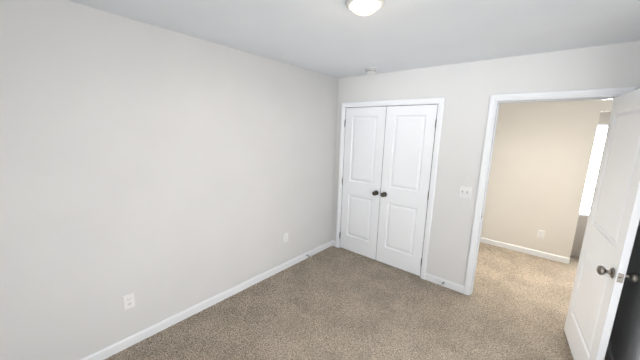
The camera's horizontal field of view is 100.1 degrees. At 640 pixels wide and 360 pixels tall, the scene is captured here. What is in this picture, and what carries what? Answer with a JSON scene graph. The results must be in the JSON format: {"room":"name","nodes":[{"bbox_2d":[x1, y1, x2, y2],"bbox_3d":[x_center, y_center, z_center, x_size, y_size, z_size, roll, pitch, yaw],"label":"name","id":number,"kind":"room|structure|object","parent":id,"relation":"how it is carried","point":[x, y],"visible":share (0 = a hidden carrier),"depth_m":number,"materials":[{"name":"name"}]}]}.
{"room":"empty bedroom","nodes":[
{"label":"empty bedroom","id":0,"kind":"room"},
{"bbox_2d":[0,0,338,359],"bbox_3d":[-0.922,-0.004,2.636,0.115,2.433,3.650,10,13,39],"label":"wall","id":1,"kind":"structure","parent":0,"point":[161,173],"depth_m":2.00,"materials":[{"name":"beige paint"}]},
{"bbox_2d":[122,292,134,309],"bbox_3d":[-1.474,0.938,2.071,0.008,0.118,0.074,10,13,39],"label":"outlet","id":2,"kind":"object","parent":1,"relation":"attached to","point":[128,301],"visible":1,"depth_m":2.07,"materials":[{"name":"white plastic"}]},
{"bbox_2d":[80,240,334,359],"bbox_3d":[-0.901,1.162,2.801,0.030,0.082,3.420,10,13,39],"label":"baseboard","id":3,"kind":"structure","parent":1,"relation":"attached to","point":[119,346],"depth_m":2.46,"materials":[{"name":"white paint"}]},
{"bbox_2d":[284,232,287,242],"bbox_3d":[-0.419,0.710,3.307,0.008,0.118,0.074,10,13,39],"label":"outlet","id":4,"kind":"object","parent":1,"relation":"attached to","point":[285,237],"visible":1,"depth_m":3.30,"materials":[{"name":"white plastic"}]},
{"bbox_2d":[67,0,639,77],"bbox_3d":[1.359,-1.104,1.981,4.130,0.100,5.850,10,13,39],"label":"ceiling","id":5,"kind":"structure","parent":0,"point":[336,38],"depth_m":1.86,"materials":[{"name":"white paint"}]},
{"bbox_2d":[346,0,384,15],"bbox_3d":[0.250,-0.967,1.504,0.216,0.065,0.216,10,13,39],"label":"lamp","id":6,"kind":"object","parent":5,"relation":"attached to","point":[363,7],"visible":1,"depth_m":1.47,"materials":[{"name":"white glass"}]},
{"bbox_2d":[365,67,376,73],"bbox_3d":[0.580,-1.245,3.063,0.142,0.055,0.142,10,13,39],"label":"smoke detector","id":7,"kind":"object","parent":5,"relation":"attached to","point":[370,70],"visible":1,"depth_m":3.02,"materials":[{"name":"white plastic"}]},
{"bbox_2d":[104,242,606,359],"bbox_3d":[1.284,1.387,2.434,4.130,0.100,5.850,10,13,39],"label":"floor","id":8,"kind":"structure","parent":0,"point":[333,303],"depth_m":2.53,"materials":[{"name":"carpet"}]},
{"bbox_2d":[332,41,639,285],"bbox_3d":[1.794,0.070,2.677,4.015,2.433,0.115,10,13,39],"label":"wall","id":9,"kind":"structure","parent":0,"point":[466,90],"depth_m":2.79,"materials":[{"name":"beige paint"}]},
{"bbox_2d":[339,106,386,259],"bbox_3d":[0.540,0.054,3.642,0.609,2.022,0.107,10,13,39],"label":"closet door","id":10,"kind":"structure","parent":9,"relation":"in","point":[363,155],"depth_m":3.63,"materials":[{"name":"white paint"}]},
{"bbox_2d":[335,97,444,279],"bbox_3d":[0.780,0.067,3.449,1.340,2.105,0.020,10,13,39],"label":"trim","id":11,"kind":"structure","parent":9,"relation":"attached to","point":[440,101],"depth_m":3.14,"materials":[{"name":"white paint"}]},
{"bbox_2d":[376,105,437,275],"bbox_3d":[1.010,0.139,3.256,0.609,2.022,0.107,10,13,39],"label":"closet door","id":12,"kind":"structure","parent":9,"relation":"in","point":[408,155],"depth_m":3.25,"materials":[{"name":"white paint"}]},
{"bbox_2d":[425,273,463,292],"bbox_3d":[1.424,1.181,3.080,0.415,0.082,0.014,10,13,39],"label":"baseboard","id":13,"kind":"structure","parent":9,"relation":"attached to","point":[448,284],"depth_m":3.06,"materials":[{"name":"white paint"}]},
{"bbox_2d":[458,186,471,198],"bbox_3d":[1.525,0.130,2.826,0.118,0.118,0.019,10,13,39],"label":"switch plate","id":14,"kind":"object","parent":9,"relation":"attached to","point":[464,192],"visible":1,"depth_m":2.83,"materials":[{"name":"white plastic"}]},
{"bbox_2d":[463,87,635,294],"bbox_3d":[2.004,0.272,2.518,0.930,2.105,0.134,10,13,39],"label":"door frame","id":15,"kind":"structure","parent":9,"relation":"attached to","point":[606,92],"depth_m":2.61,"materials":[{"name":"white paint"}]},
{"bbox_2d":[564,89,639,359],"bbox_3d":[2.061,0.417,1.898,0.183,2.022,0.815,10,13,39],"label":"entry door","id":16,"kind":"structure","parent":9,"relation":"in","point":[609,238],"depth_m":1.83,"materials":[{"name":"white paint"}]},
{"bbox_2d":[481,99,613,257],"bbox_3d":[3.462,-0.051,3.620,2.680,2.433,0.115,10,13,39],"label":"wall","id":17,"kind":"structure","parent":0,"point":[541,158],"depth_m":3.82,"materials":[{"name":"beige paint"}]},
{"bbox_2d":[480,237,569,263],"bbox_3d":[2.954,1.036,4.136,1.322,0.082,0.014,10,13,39],"label":"baseboard","id":18,"kind":"structure","parent":17,"relation":"attached to","point":[562,259],"depth_m":4.01,"materials":[{"name":"white paint"}]},
{"bbox_2d":[537,230,544,238],"bbox_3d":[3.205,0.789,3.888,0.074,0.118,0.008,10,13,39],"label":"outlet","id":19,"kind":"object","parent":17,"relation":"attached to","point":[541,233],"visible":1,"depth_m":3.89,"materials":[{"name":"white plastic"}]},
{"bbox_2d":[570,112,610,257],"bbox_3d":[4.121,-0.014,3.526,1.543,2.433,0.080,10,13,39],"label":"wall beyond the hall","id":20,"kind":"structure","parent":0,"point":[604,118],"depth_m":3.88,"materials":[{"name":"beige paint"}]},
{"bbox_2d":[579,124,607,216],"bbox_3d":[3.797,-0.119,3.724,0.330,1.290,0.012,10,13,39],"label":"window","id":21,"kind":"structure","parent":20,"relation":"attached to","point":[599,141],"depth_m":3.72,"materials":[{"name":"white glass"}]},
{"bbox_2d":[609,220,639,359],"bbox_3d":[1.365,0.419,0.686,0.115,2.433,3.535,10,13,39],"label":"wall","id":22,"kind":"structure","parent":0,"point":[624,341],"depth_m":1.93,"materials":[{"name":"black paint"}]},
{"bbox_2d":[605,343,613,359],"bbox_3d":[1.307,1.558,0.988,0.040,0.082,3.420,10,13,39],"label":"baseboard","id":23,"kind":"structure","parent":22,"relation":"attached to","point":[609,356],"depth_m":2.11,"materials":[{"name":"white paint"}]}
]}

